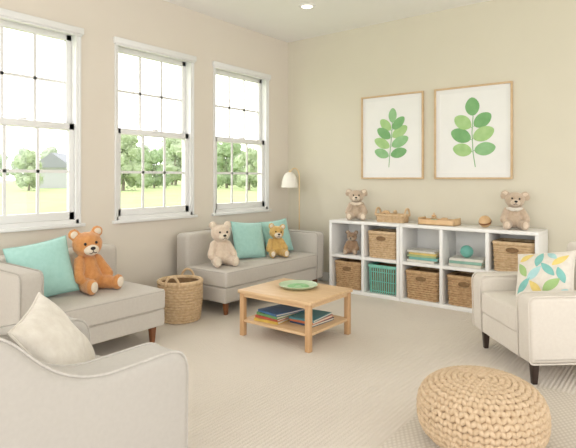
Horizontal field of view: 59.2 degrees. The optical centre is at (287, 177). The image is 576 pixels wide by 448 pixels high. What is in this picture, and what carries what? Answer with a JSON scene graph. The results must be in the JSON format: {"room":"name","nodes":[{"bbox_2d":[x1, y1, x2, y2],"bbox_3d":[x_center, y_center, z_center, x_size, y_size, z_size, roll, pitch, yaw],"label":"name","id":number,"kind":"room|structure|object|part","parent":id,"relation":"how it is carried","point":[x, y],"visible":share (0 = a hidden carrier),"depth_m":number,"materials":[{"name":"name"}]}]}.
{"room":"living room","nodes":[
{"label":"living room","id":0,"kind":"room"},
{"bbox_2d":[0,0,287,287],"bbox_3d":[-2.018,-0.225,3.552,0.160,2.750,6.660,0,0,38],"label":"wall","id":1,"kind":"structure","parent":0,"point":[146,252],"depth_m":4.46,"materials":[{"name":"paint"}]},
{"bbox_2d":[0,8,85,232],"bbox_3d":[-1.912,-0.393,3.634,0.165,1.535,0.900,0,0,38],"label":"window","id":2,"kind":"structure","parent":1,"relation":"in","point":[71,35],"depth_m":3.78,"materials":[{"name":"white wood"}]},
{"bbox_3d":[-1.944,-0.740,3.659,0.036,0.740,0.780,0,0,38],"label":"sash","id":3,"kind":"part","parent":2,"relation":"part of","materials":[{"name":"white wood"}]},
{"bbox_3d":[-1.911,-0.050,3.633,0.036,0.740,0.780,0,0,38],"label":"sash","id":4,"kind":"part","parent":2,"relation":"part of","materials":[{"name":"white wood"}]},
{"bbox_3d":[-1.873,0.362,3.603,0.065,0.025,0.900,0,0,38],"label":"sill","id":5,"kind":"part","parent":2,"relation":"part of","materials":[{"name":"white wood"}]},
{"bbox_3d":[-1.871,-0.403,3.602,0.010,1.505,0.856,0,0,38],"label":"casing","id":6,"kind":"part","parent":2,"relation":"part of","materials":[{"name":"white wood"}]},
{"bbox_2d":[112,36,197,223],"bbox_3d":[-1.203,-0.393,4.539,0.165,1.535,0.900,0,0,38],"label":"window","id":7,"kind":"structure","parent":1,"relation":"in","point":[186,62],"depth_m":4.60,"materials":[{"name":"white wood"}]},
{"bbox_3d":[-1.235,-0.740,4.564,0.036,0.740,0.780,0,0,38],"label":"sash","id":8,"kind":"part","parent":7,"relation":"part of","materials":[{"name":"white wood"}]},
{"bbox_3d":[-1.201,-0.050,4.538,0.036,0.740,0.780,0,0,38],"label":"sash","id":9,"kind":"part","parent":7,"relation":"part of","materials":[{"name":"white wood"}]},
{"bbox_3d":[-1.163,0.362,4.508,0.065,0.025,0.900,0,0,38],"label":"sill","id":10,"kind":"part","parent":7,"relation":"part of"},
{"bbox_2d":[212,61,271,215],"bbox_3d":[-0.519,-0.393,5.411,0.165,1.535,0.895,0,0,38],"label":"window","id":11,"kind":"structure","parent":1,"relation":"in","point":[262,80],"depth_m":5.51,"materials":[{"name":"white wood"}]},
{"bbox_3d":[-0.551,-0.740,5.436,0.036,0.740,0.775,0,0,38],"label":"sash","id":12,"kind":"part","parent":11,"relation":"part of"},
{"bbox_3d":[-0.517,-0.050,5.409,0.036,0.740,0.775,0,0,38],"label":"sash","id":13,"kind":"part","parent":11,"relation":"part of","materials":[{"name":"white wood"}]},
{"bbox_3d":[-0.480,0.362,5.380,0.065,0.025,0.895,0,0,38],"label":"sill","id":14,"kind":"part","parent":11,"relation":"part of","materials":[{"name":"white wood"}]},
{"bbox_2d":[164,0,489,42],"bbox_3d":[0.539,-1.660,1.547,6.660,0.120,6.660,0,0,38],"label":"ceiling","id":15,"kind":"structure","parent":0,"point":[283,20],"depth_m":4.90,"materials":[{"name":"paint"}]},
{"bbox_2d":[299,3,315,8],"bbox_3d":[0.177,-1.596,4.715,0.160,0.008,0.160,0,0,38],"label":"recessed light","id":16,"kind":"object","parent":15,"relation":"in","point":[304,5],"visible":1,"depth_m":4.71,"materials":[{"name":"beige"}]},
{"bbox_2d":[92,280,575,447],"bbox_3d":[0.539,1.210,1.547,6.660,0.120,6.660,0,0,38],"label":"floor","id":17,"kind":"structure","parent":0,"point":[260,388],"depth_m":3.06,"materials":[{"name":"beige carpet"}]},
{"bbox_2d":[0,244,164,344],"bbox_3d":[-1.461,0.831,3.393,0.774,0.638,0.998,0,0,38],"label":"loveseat","id":18,"kind":"object","parent":17,"relation":"on","point":[109,314],"visible":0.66,"depth_m":3.21,"materials":[{"name":"grey fabric"}]},
{"bbox_3d":[-1.723,0.780,3.054,0.759,0.500,0.140,0,0,38],"label":"armrest","id":19,"kind":"part","parent":18,"relation":"part of","materials":[{"name":"grey fabric"}]},
{"bbox_2d":[2,235,79,296],"bbox_3d":[-1.593,0.595,3.282,0.430,0.416,0.201,0,0,-38],"label":"throw pillow","id":20,"kind":"object","parent":18,"relation":"on","point":[51,257],"visible":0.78,"depth_m":3.26,"materials":[{"name":"teal fabric"}]},
{"bbox_3d":[-1.643,0.772,3.626,0.200,0.521,0.856,0,0,38],"label":"backrest","id":21,"kind":"part","parent":18,"relation":"part of","materials":[{"name":"grey fabric"}]},
{"bbox_2d":[68,226,123,294],"bbox_3d":[-1.327,0.551,3.467,0.300,0.437,0.300,0,0,30],"label":"teddy bear","id":22,"kind":"object","parent":18,"relation":"on","point":[91,271],"visible":0.98,"depth_m":3.43},
{"bbox_2d":[47,281,164,326],"bbox_3d":[-1.351,0.846,3.398,0.606,0.153,0.854,0,0,38],"label":"seat cushion","id":23,"kind":"object","parent":18,"relation":"on","point":[108,307],"depth_m":3.29,"materials":[{"name":"grey fabric"}]},
{"bbox_3d":[-0.948,1.085,3.539,0.044,0.130,0.044,0,0,38],"label":"leg","id":24,"kind":"part","parent":18,"relation":"part of","materials":[{"name":"brown wood"}]},
{"bbox_2d":[0,315,188,447],"bbox_3d":[-0.912,0.768,1.689,0.800,0.764,0.844,0,0,38],"label":"armchair","id":25,"kind":"object","parent":17,"relation":"on","point":[136,396],"visible":0.91,"depth_m":1.51,"materials":[{"name":"grey fabric"}]},
{"bbox_3d":[-1.158,0.705,1.886,0.170,0.630,0.829,0,0,38],"label":"armrest","id":26,"kind":"part","parent":25,"relation":"part of","materials":[{"name":"grey fabric"}]},
{"bbox_2d":[7,292,94,363],"bbox_3d":[-0.794,0.585,1.742,0.222,0.330,0.370,0,0,-14],"label":"throw pillow","id":27,"kind":"object","parent":25,"relation":"on","point":[45,332],"visible":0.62,"depth_m":1.67,"materials":[{"name":"white fabric"}]},
{"bbox_2d":[157,268,202,323],"bbox_3d":[-0.877,0.957,4.132,0.371,0.383,0.380,0,0,8],"label":"round wicker basket","id":28,"kind":"object","parent":17,"relation":"on","point":[183,293],"visible":0.81,"depth_m":3.98,"materials":[{"name":"beige wicker"}]},
{"bbox_3d":[-0.903,0.806,3.954,0.130,0.086,0.020,0,0,8],"label":"handle","id":29,"kind":"part","parent":28,"relation":"part of","materials":[{"name":"beige wicker"}]},
{"bbox_3d":[-0.852,0.806,4.310,0.130,0.086,0.020,0,0,8],"label":"handle","id":30,"kind":"part","parent":28,"relation":"part of","materials":[{"name":"beige wicker"}]},
{"bbox_2d":[177,227,323,314],"bbox_3d":[-0.320,0.821,4.929,0.654,0.658,1.439,0,0,38],"label":"sofa","id":31,"kind":"object","parent":17,"relation":"on","point":[221,284],"visible":0.69,"depth_m":4.55,"materials":[{"name":"grey fabric"}]},
{"bbox_3d":[-0.544,0.767,5.027,0.180,0.551,1.316,0,0,38],"label":"backrest","id":32,"kind":"part","parent":31,"relation":"part of","materials":[{"name":"grey fabric"}]},
{"bbox_2d":[208,221,238,267],"bbox_3d":[-0.576,0.576,4.461,0.268,0.385,0.268,0,0,-27],"label":"teddy bear","id":33,"kind":"object","parent":31,"relation":"on","point":[221,250],"visible":1,"depth_m":4.45},
{"bbox_3d":[-0.523,1.090,4.260,0.044,0.120,0.044,0,0,38],"label":"leg","id":34,"kind":"part","parent":31,"relation":"part of","materials":[{"name":"brown wood"}]},
{"bbox_2d":[230,221,265,258],"bbox_3d":[-0.378,0.600,4.896,0.401,0.374,0.191,0,0,-44],"label":"throw pillow","id":35,"kind":"object","parent":31,"relation":"on","point":[248,239],"visible":0.98,"depth_m":4.83,"materials":[{"name":"teal fabric"}]},
{"bbox_2d":[187,251,316,288],"bbox_3d":[-0.300,0.846,4.836,0.506,0.153,1.314,0,0,38],"label":"seat cushion","id":36,"kind":"object","parent":31,"relation":"on","point":[249,272],"depth_m":4.52,"materials":[{"name":"grey fabric"}]},
{"bbox_2d":[266,223,288,257],"bbox_3d":[-0.106,0.605,4.952,0.222,0.326,0.223,0,0,-17],"label":"teddy bear","id":37,"kind":"object","parent":31,"relation":"on","point":[275,246],"visible":1,"depth_m":4.94},
{"bbox_2d":[261,218,293,253],"bbox_3d":[-0.117,0.605,5.264,0.361,0.352,0.177,0,0,-42],"label":"throw pillow","id":38,"kind":"object","parent":31,"relation":"on","point":[265,225],"visible":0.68,"depth_m":5.25,"materials":[{"name":"teal fabric"}]},
{"bbox_3d":[0.088,0.802,5.446,0.639,0.475,0.120,0,0,38],"label":"armrest","id":39,"kind":"part","parent":31,"relation":"part of","materials":[{"name":"grey fabric"}]},
{"bbox_2d":[281,168,299,229],"bbox_3d":[0.075,0.517,5.694,0.301,1.266,0.198,0,0,-2],"label":"floor lamp","id":40,"kind":"object","parent":17,"relation":"on","point":[289,180],"visible":0.7,"depth_m":5.64,"materials":[{"name":"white metal"}]},
{"bbox_3d":[0.019,0.020,5.696,0.190,0.170,0.190,0,0,38],"label":"lamp shade","id":41,"kind":"part","parent":40,"relation":"part of","materials":[{"name":"white fabric"}]},
{"bbox_2d":[238,278,352,352],"bbox_3d":[0.055,0.983,3.725,0.650,0.335,0.550,0,0,38],"label":"coffee table","id":42,"kind":"object","parent":17,"relation":"on","point":[271,291],"visible":0.8,"depth_m":3.59,"materials":[{"name":"brown wood"}]},
{"bbox_3d":[-0.328,0.995,3.714,0.038,0.310,0.038,0,0,38],"label":"leg","id":43,"kind":"part","parent":42,"relation":"part of","materials":[{"name":"brown wood"}]},
{"bbox_2d":[254,317,288,324],"bbox_3d":[-0.080,1.019,3.723,0.210,0.020,0.280,0,0,34],"label":"book","id":44,"kind":"object","parent":42,"relation":"on","point":[255,318],"visible":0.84,"depth_m":3.61,"materials":[{"name":"yellow paper"}]},
{"bbox_2d":[255,314,288,321],"bbox_3d":[-0.069,1.000,3.721,0.210,0.016,0.280,0,0,39],"label":"book","id":45,"kind":"object","parent":44,"relation":"on","point":[256,315],"visible":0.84,"depth_m":3.61,"materials":[{"name":"paper"}]},
{"bbox_2d":[257,311,300,319],"bbox_3d":[-0.057,0.983,3.720,0.210,0.018,0.280,0,0,44],"label":"book","id":46,"kind":"object","parent":45,"relation":"on","point":[258,312],"visible":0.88,"depth_m":3.62,"materials":[{"name":"green paper"}]},
{"bbox_2d":[258,304,304,316],"bbox_3d":[-0.045,0.966,3.718,0.280,0.016,0.210,0,0,-41],"label":"book","id":47,"kind":"object","parent":46,"relation":"on","point":[276,310],"visible":0.91,"depth_m":3.69,"materials":[{"name":"blue paper"}]},
{"bbox_2d":[244,314,346,335],"bbox_3d":[0.055,1.040,3.725,0.610,0.020,0.510,0,0,38],"label":"shelf","id":48,"kind":"object","parent":42,"relation":"attached to","point":[287,326],"depth_m":3.54,"materials":[{"name":"brown wood"}]},
{"bbox_2d":[279,280,317,289],"bbox_3d":[0.077,0.801,3.777,0.292,0.027,0.292,0,0,38],"label":"dish","id":49,"kind":"object","parent":42,"relation":"on","point":[290,284],"visible":1,"depth_m":3.80,"materials":[{"name":"green ceramic"}]},
{"bbox_3d":[0.136,0.995,3.350,0.038,0.310,0.038,0,0,38],"label":"leg","id":50,"kind":"part","parent":42,"relation":"part of","materials":[{"name":"brown wood"}]},
{"bbox_2d":[290,317,333,326],"bbox_3d":[0.174,1.020,3.650,0.200,0.018,0.260,0,0,41],"label":"book","id":51,"kind":"object","parent":42,"relation":"on","point":[329,319],"visible":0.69,"depth_m":3.58,"materials":[{"name":"white paper"}]},
{"bbox_2d":[289,314,332,324],"bbox_3d":[0.168,1.002,3.642,0.200,0.018,0.260,0,0,37],"label":"book","id":52,"kind":"object","parent":51,"relation":"on","point":[329,316],"visible":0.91,"depth_m":3.57,"materials":[{"name":"white paper"}]},
{"bbox_2d":[289,309,331,322],"bbox_3d":[0.162,0.985,3.634,0.200,0.015,0.260,0,0,33],"label":"book","id":53,"kind":"object","parent":52,"relation":"on","point":[317,315],"visible":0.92,"depth_m":3.60,"materials":[{"name":"teal paper"}]},
{"bbox_3d":[0.438,0.995,3.736,0.038,0.310,0.038,0,0,38],"label":"leg","id":54,"kind":"part","parent":42,"relation":"part of","materials":[{"name":"brown wood"}]},
{"bbox_2d":[329,218,411,300],"bbox_3d":[0.836,0.790,5.103,0.778,0.720,0.342,0,0,38],"label":"cube shelf","id":55,"kind":"object","parent":17,"relation":"on","point":[338,228],"visible":0.52,"depth_m":5.03,"materials":[{"name":"white laminate"}]},
{"bbox_3d":[0.540,0.790,5.334,0.028,0.664,0.342,0,0,38],"label":"panel","id":56,"kind":"part","parent":55,"relation":"part of","materials":[{"name":"white laminate"}]},
{"bbox_2d":[335,258,360,289],"bbox_3d":[0.678,0.978,5.212,0.322,0.277,0.297,0,0,38],"label":"wicker basket","id":57,"kind":"object","parent":55,"relation":"on","point":[348,271],"visible":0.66,"depth_m":5.10,"materials":[{"name":"brown wicker"}]},
{"bbox_3d":[0.590,0.913,5.099,0.102,0.046,0.010,0,0,38],"label":"handle","id":58,"kind":"part","parent":57,"relation":"part of","materials":[{"name":"wicker"}]},
{"bbox_2d":[343,230,358,254],"bbox_3d":[0.648,0.655,5.180,0.164,0.237,0.163,0,0,18],"label":"teddy bear","id":59,"kind":"object","parent":55,"relation":"on","point":[351,246],"visible":1,"depth_m":5.17},
{"bbox_2d":[345,189,367,219],"bbox_3d":[0.698,0.271,5.178,0.229,0.312,0.230,0,0,10],"label":"teddy bear","id":60,"kind":"object","parent":55,"relation":"on","point":[356,209],"visible":1,"depth_m":5.17},
{"bbox_3d":[0.836,0.789,5.103,0.722,0.028,0.340,0,0,38],"label":"shelf","id":61,"kind":"part","parent":55,"relation":"part of","materials":[{"name":"white laminate"}]},
{"bbox_3d":[0.836,0.444,5.103,0.778,0.028,0.342,0,0,38],"label":"panel","id":62,"kind":"part","parent":55,"relation":"part of","materials":[{"name":"white laminate"}]},
{"bbox_3d":[0.939,0.790,5.234,0.722,0.664,0.008,0,0,38],"label":"panel","id":63,"kind":"part","parent":55,"relation":"part of","materials":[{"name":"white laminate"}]},
{"bbox_3d":[0.836,1.133,5.103,0.778,0.033,0.342,0,0,38],"label":"panel","id":64,"kind":"part","parent":55,"relation":"part of","materials":[{"name":"white laminate"}]},
{"bbox_2d":[368,262,395,295],"bbox_3d":[0.979,0.977,4.976,0.322,0.274,0.292,0,0,38],"label":"basket","id":65,"kind":"object","parent":55,"relation":"on","point":[382,275],"visible":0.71,"depth_m":4.88,"materials":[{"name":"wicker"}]},
{"bbox_2d":[368,228,395,259],"bbox_3d":[0.979,0.643,4.976,0.322,0.262,0.297,0,0,38],"label":"wicker basket","id":66,"kind":"object","parent":55,"relation":"on","point":[382,241],"visible":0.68,"depth_m":4.87,"materials":[{"name":"brown wicker"}]},
{"bbox_3d":[0.891,0.582,4.863,0.102,0.046,0.010,0,0,38],"label":"handle","id":67,"kind":"part","parent":66,"relation":"part of","materials":[{"name":"wicker"}]},
{"bbox_2d":[375,207,410,222],"bbox_3d":[1.018,0.357,4.945,0.330,0.146,0.169,0,0,38],"label":"wicker tray","id":68,"kind":"object","parent":55,"relation":"on","point":[389,218],"visible":0.98,"depth_m":4.87,"materials":[{"name":"beige wicker"}]},
{"bbox_3d":[1.140,0.328,4.850,0.020,0.086,0.130,0,0,38],"label":"handle","id":69,"kind":"part","parent":68,"relation":"part of","materials":[{"name":"beige wicker"}]},
{"bbox_3d":[1.131,0.790,4.871,0.028,0.664,0.342,0,0,38],"label":"panel","id":70,"kind":"part","parent":55,"relation":"part of","materials":[{"name":"white laminate"}]},
{"bbox_2d":[400,222,547,312],"bbox_3d":[1.612,0.790,4.494,1.188,0.720,0.342,0,0,38],"label":"cube shelf","id":71,"kind":"object","parent":17,"relation":"on","point":[449,240],"visible":0.49,"depth_m":4.55,"materials":[{"name":"white laminate"}]},
{"bbox_3d":[1.156,0.790,4.851,0.028,0.664,0.342,0,0,38],"label":"panel","id":72,"kind":"part","parent":71,"relation":"part of","materials":[{"name":"white laminate"}]},
{"bbox_2d":[405,266,438,301],"bbox_3d":[1.296,0.983,4.728,0.332,0.268,0.297,0,0,38],"label":"wicker basket","id":73,"kind":"object","parent":71,"relation":"on","point":[422,283],"visible":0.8,"depth_m":4.62,"materials":[{"name":"brown wicker"}]},
{"bbox_3d":[1.208,0.921,4.614,0.102,0.046,0.010,0,0,38],"label":"handle","id":74,"kind":"part","parent":73,"relation":"part of","materials":[{"name":"wicker"}]},
{"bbox_2d":[407,258,438,263],"bbox_3d":[1.276,0.763,4.718,0.270,0.022,0.200,0,0,41],"label":"book","id":75,"kind":"object","parent":71,"relation":"on","point":[408,259],"visible":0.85,"depth_m":4.63,"materials":[{"name":"white paper"}]},
{"bbox_2d":[409,256,438,261],"bbox_3d":[1.292,0.740,4.706,0.270,0.024,0.200,0,0,38],"label":"book","id":76,"kind":"object","parent":75,"relation":"on","point":[415,258],"visible":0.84,"depth_m":4.61,"materials":[{"name":"teal paper"}]},
{"bbox_2d":[407,254,438,258],"bbox_3d":[1.276,0.717,4.718,0.270,0.020,0.200,0,0,35],"label":"book","id":77,"kind":"object","parent":76,"relation":"on","point":[410,255],"visible":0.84,"depth_m":4.63,"materials":[{"name":"green paper"}]},
{"bbox_2d":[409,252,438,256],"bbox_3d":[1.292,0.697,4.706,0.270,0.020,0.200,0,0,41],"label":"book","id":78,"kind":"object","parent":77,"relation":"on","point":[414,253],"visible":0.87,"depth_m":4.61,"materials":[{"name":"yellow paper"}]},
{"bbox_2d":[407,247,438,253],"bbox_3d":[1.276,0.677,4.718,0.270,0.018,0.200,0,0,38],"label":"book","id":79,"kind":"object","parent":78,"relation":"on","point":[417,250],"visible":0.95,"depth_m":4.67,"materials":[{"name":"white paper"}]},
{"bbox_3d":[1.612,1.133,4.494,1.188,0.033,0.342,0,0,38],"label":"panel","id":80,"kind":"part","parent":71,"relation":"part of","materials":[{"name":"white laminate"}]},
{"bbox_2d":[418,216,460,226],"bbox_3d":[1.388,0.397,4.655,0.340,0.065,0.170,0,0,38],"label":"wooden tray","id":81,"kind":"object","parent":71,"relation":"on","point":[421,220],"visible":0.99,"depth_m":4.59,"materials":[{"name":"brown wood"}]},
{"bbox_2d":[431,213,436,219],"bbox_3d":[1.349,0.370,4.686,0.072,0.100,0.072,0,0,38],"label":"stacking toy","id":82,"kind":"object","parent":81,"relation":"in","point":[433,217],"visible":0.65,"depth_m":4.67,"materials":[{"name":"brown wood"}]},
{"bbox_3d":[1.613,0.789,4.494,1.132,0.028,0.340,0,0,38],"label":"shelf","id":83,"kind":"part","parent":71,"relation":"part of","materials":[{"name":"white laminate"}]},
{"bbox_2d":[447,271,476,307],"bbox_3d":[1.605,0.983,4.485,0.332,0.268,0.297,0,0,38],"label":"wicker basket","id":84,"kind":"object","parent":71,"relation":"on","point":[459,282],"visible":0.56,"depth_m":4.41,"materials":[{"name":"brown wicker"}]},
{"bbox_3d":[1.517,0.921,4.372,0.102,0.046,0.010,0,0,38],"label":"handle","id":85,"kind":"part","parent":84,"relation":"part of","materials":[{"name":"wicker"}]},
{"bbox_2d":[449,263,484,268],"bbox_3d":[1.593,0.761,4.469,0.280,0.026,0.200,0,0,40],"label":"book","id":86,"kind":"object","parent":71,"relation":"on","point":[450,264],"visible":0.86,"depth_m":4.38,"materials":[{"name":"white paper"}]},
{"bbox_2d":[449,260,484,265],"bbox_3d":[1.593,0.736,4.469,0.280,0.024,0.200,0,0,37],"label":"book","id":87,"kind":"object","parent":86,"relation":"on","point":[450,261],"visible":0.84,"depth_m":4.38,"materials":[{"name":"teal paper"}]},
{"bbox_2d":[449,255,484,262],"bbox_3d":[1.593,0.712,4.469,0.280,0.022,0.200,0,0,34],"label":"book","id":88,"kind":"object","parent":87,"relation":"on","point":[476,259],"visible":0.94,"depth_m":4.42,"materials":[{"name":"white paper"}]},
{"bbox_2d":[460,245,472,257],"bbox_3d":[1.573,0.646,4.460,0.111,0.108,0.108,0,0,38],"label":"ball","id":89,"kind":"object","parent":88,"relation":"on","point":[466,251],"visible":1,"depth_m":4.42,"materials":[{"name":"teal plastic"}]},
{"bbox_3d":[1.612,0.444,4.494,1.188,0.028,0.342,0,0,38],"label":"panel","id":90,"kind":"part","parent":71,"relation":"part of","materials":[{"name":"white laminate"}]},
{"bbox_3d":[1.715,0.790,4.625,1.132,0.664,0.008,0,0,38],"label":"panel","id":91,"kind":"part","parent":71,"relation":"part of","materials":[{"name":"white laminate"}]},
{"bbox_2d":[478,216,491,226],"bbox_3d":[1.711,0.378,4.402,0.108,0.104,0.104,0,0,38],"label":"ball","id":92,"kind":"object","parent":71,"relation":"on","point":[484,221],"visible":1,"depth_m":4.37,"materials":[{"name":"brown wood"}]},
{"bbox_2d":[492,238,534,270],"bbox_3d":[1.915,0.648,4.242,0.342,0.252,0.297,0,0,38],"label":"wicker basket","id":93,"kind":"object","parent":71,"relation":"on","point":[506,250],"visible":0.66,"depth_m":4.17,"materials":[{"name":"brown wicker"}]},
{"bbox_3d":[1.826,0.590,4.130,0.102,0.046,0.010,0,0,38],"label":"handle","id":94,"kind":"part","parent":93,"relation":"part of","materials":[{"name":"wicker"}]},
{"bbox_2d":[500,190,529,229],"bbox_3d":[1.897,0.266,4.234,0.237,0.323,0.234,0,0,18],"label":"teddy bear","id":95,"kind":"object","parent":71,"relation":"on","point":[514,215],"visible":1,"depth_m":4.22},
{"bbox_3d":[2.069,0.790,4.136,0.028,0.664,0.342,0,0,38],"label":"panel","id":96,"kind":"part","parent":71,"relation":"part of","materials":[{"name":"white laminate"}]},
{"bbox_2d":[379,385,575,447],"bbox_3d":[1.426,1.143,1.608,2.300,0.012,1.750,0,0,38],"label":"woven rug","id":97,"kind":"object","parent":17,"relation":"on","point":[562,406],"visible":0.18,"depth_m":2.29,"materials":[{"name":"beige fabric"}]},
{"bbox_2d":[416,365,551,447],"bbox_3d":[0.827,0.993,2.173,0.538,0.286,0.538,0,0,-6],"label":"knitted pouf","id":98,"kind":"object","parent":97,"relation":"on","point":[462,406],"visible":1,"depth_m":2.01,"materials":[{"name":"fabric"}]},
{"bbox_2d":[471,241,575,384],"bbox_3d":[1.680,0.783,3.151,0.793,0.733,0.740,0,0,-3],"label":"armchair","id":99,"kind":"object","parent":17,"relation":"on","point":[539,327],"visible":0.99,"depth_m":2.83,"materials":[{"name":"beige fabric"}]},
{"bbox_3d":[1.339,1.080,3.431,0.044,0.140,0.044,0,0,-4],"label":"leg","id":100,"kind":"part","parent":99,"relation":"part of","materials":[{"name":"brown wood"}]},
{"bbox_3d":[1.659,0.835,3.450,0.779,0.370,0.140,0,0,-3],"label":"armrest","id":101,"kind":"part","parent":99,"relation":"part of","materials":[{"name":"beige fabric"}]},
{"bbox_2d":[482,291,518,331],"bbox_3d":[1.587,0.816,3.145,0.606,0.153,0.454,0,0,-3],"label":"seat cushion","id":102,"kind":"object","parent":99,"relation":"on","point":[500,308],"depth_m":3.11,"materials":[{"name":"beige fabric"}]},
{"bbox_3d":[1.375,1.080,2.832,0.044,0.140,0.044,0,0,-3],"label":"leg","id":103,"kind":"part","parent":99,"relation":"part of","materials":[{"name":"brown wood"}]},
{"bbox_2d":[515,250,575,296],"bbox_3d":[1.598,0.620,3.156,0.389,0.352,0.248,0,0,42],"label":"throw pillow","id":104,"kind":"object","parent":99,"relation":"on","point":[554,271],"visible":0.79,"depth_m":3.10,"materials":[{"name":"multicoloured fabric"}]},
{"bbox_3d":[1.695,0.835,2.852,0.779,0.370,0.140,0,0,-4],"label":"armrest","id":105,"kind":"part","parent":99,"relation":"part of","materials":[{"name":"beige fabric"}]},
{"bbox_3d":[1.966,0.720,3.169,0.220,0.606,0.456,0,0,-4],"label":"backrest","id":106,"kind":"part","parent":99,"relation":"part of","materials":[{"name":"beige fabric"}]},
{"bbox_2d":[288,0,575,271],"bbox_3d":[2.608,-0.225,4.055,6.500,2.750,0.160,0,0,38],"label":"wall","id":107,"kind":"structure","parent":0,"point":[531,44],"depth_m":4.88,"materials":[{"name":"paint"}]},
{"bbox_2d":[317,272,328,281],"bbox_3d":[2.560,1.100,3.982,6.485,0.100,0.015,0,0,38],"label":"baseboard","id":108,"kind":"structure","parent":107,"relation":"attached to","point":[325,277],"depth_m":5.65,"materials":[{"name":"white paint"}]},
{"bbox_2d":[361,91,423,178],"bbox_3d":[1.050,-0.420,5.156,0.690,0.860,0.026,0,0,38],"label":"framed print","id":109,"kind":"object","parent":107,"relation":"attached to","point":[392,125],"visible":1,"depth_m":5.15,"materials":[{"name":"white paper"}]},
{"bbox_2d":[434,81,512,178],"bbox_3d":[1.687,-0.420,4.656,0.710,0.860,0.026,0,0,38],"label":"framed print","id":110,"kind":"object","parent":107,"relation":"attached to","point":[473,124],"visible":1,"depth_m":4.65,"materials":[{"name":"white paper"}]},
{"label":"outside","id":111,"kind":"structure","parent":0,"visible":0},
{"bbox_2d":[0,180,256,214],"bbox_3d":[-76.625,1.650,167.740,319.800,0.200,400.000,0,0,38],"label":"lawn","id":112,"kind":"structure","parent":111,"point":[18,200],"depth_m":40.31,"materials":[{"name":"green plant"}]},
{"bbox_2d":[0,147,11,179],"bbox_3d":[-67.716,-3.166,116.359,7.804,9.890,6.400,0,0,7],"label":"leafy tree","id":113,"kind":"object","parent":112,"relation":"on","point":[7,157],"visible":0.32,"depth_m":116.67,"materials":[{"name":"green plant"}]},
{"bbox_2d":[6,146,27,177],"bbox_3d":[-68.889,-3.496,131.897,6.848,10.582,8.350,0,0,24],"label":"leafy tree","id":114,"kind":"object","parent":112,"relation":"on","point":[20,150],"visible":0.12,"depth_m":129.90,"materials":[{"name":"green plant"}]},
{"bbox_2d":[11,148,44,190],"bbox_3d":[-31.945,-1.128,62.308,3.723,5.376,4.436,0,0,-27],"label":"leafy tree","id":115,"kind":"object","parent":112,"relation":"on","point":[27,161],"visible":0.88,"depth_m":61.46,"materials":[{"name":"green plant"}]},
{"bbox_2d":[39,142,61,159],"bbox_3d":[-54.241,-3.216,116.257,7.887,9.995,6.468,0,0,-39],"label":"leafy tree","id":116,"kind":"object","parent":112,"relation":"on","point":[53,149],"visible":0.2,"depth_m":115.33,"materials":[{"name":"green plant"}]},
{"bbox_2d":[39,152,66,187],"bbox_3d":[-35.402,-1.150,80.775,6.800,5.400,8.800,0,0,4],"label":"house","id":117,"kind":"structure","parent":112,"relation":"on","point":[52,161],"depth_m":76.69,"materials":[{"name":"white"}]},
{"bbox_2d":[121,127,149,190],"bbox_3d":[-20.504,-2.467,62.900,5.584,8.064,6.654,0,0,0],"label":"leafy tree","id":118,"kind":"object","parent":112,"relation":"on","point":[129,150],"visible":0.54,"depth_m":61.77,"materials":[{"name":"green plant"}]},
{"bbox_2d":[130,146,151,186],"bbox_3d":[-24.766,-1.890,85.415,4.973,7.116,6.004,0,0,-35],"label":"leafy tree","id":119,"kind":"object","parent":112,"relation":"on","point":[140,151],"visible":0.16,"depth_m":84.33,"materials":[{"name":"green plant"}]},
{"bbox_2d":[131,140,150,174],"bbox_3d":[-37.893,-4.009,132.405,9.199,11.658,7.544,0,0,22],"label":"leafy tree","id":120,"kind":"object","parent":112,"relation":"on","point":[145,145],"visible":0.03,"depth_m":131.74,"materials":[{"name":"green plant"}]},
{"bbox_2d":[140,148,171,187],"bbox_3d":[-20.486,-1.528,77.135,4.434,6.367,5.737,0,0,34],"label":"leafy tree","id":121,"kind":"object","parent":112,"relation":"on","point":[155,156],"visible":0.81,"depth_m":76.23,"materials":[{"name":"green plant"}]},
{"bbox_2d":[157,145,177,184],"bbox_3d":[-26.909,-3.900,116.157,7.395,11.429,9.018,0,0,29],"label":"leafy tree","id":122,"kind":"object","parent":112,"relation":"on","point":[161,147],"visible":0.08,"depth_m":113.76,"materials":[{"name":"green plant"}]},
{"bbox_2d":[159,138,181,184],"bbox_3d":[-23.750,-3.997,105.162,9.830,11.136,7.982,0,0,2],"label":"leafy tree","id":123,"kind":"object","parent":112,"relation":"on","point":[173,146],"visible":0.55,"depth_m":103.58,"materials":[{"name":"green plant"}]},
{"bbox_2d":[217,135,243,187],"bbox_3d":[-9.619,-2.433,78.094,5.739,8.239,7.424,0,0,44],"label":"leafy tree","id":124,"kind":"object","parent":112,"relation":"on","point":[224,150],"visible":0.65,"depth_m":76.71,"materials":[{"name":"green plant"}]},
{"bbox_2d":[233,146,256,189],"bbox_3d":[-4.988,-1.319,64.710,3.989,5.760,4.753,0,0,12],"label":"leafy tree","id":125,"kind":"object","parent":112,"relation":"on","point":[240,161],"visible":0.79,"depth_m":63.66,"materials":[{"name":"green plant"}]}
]}

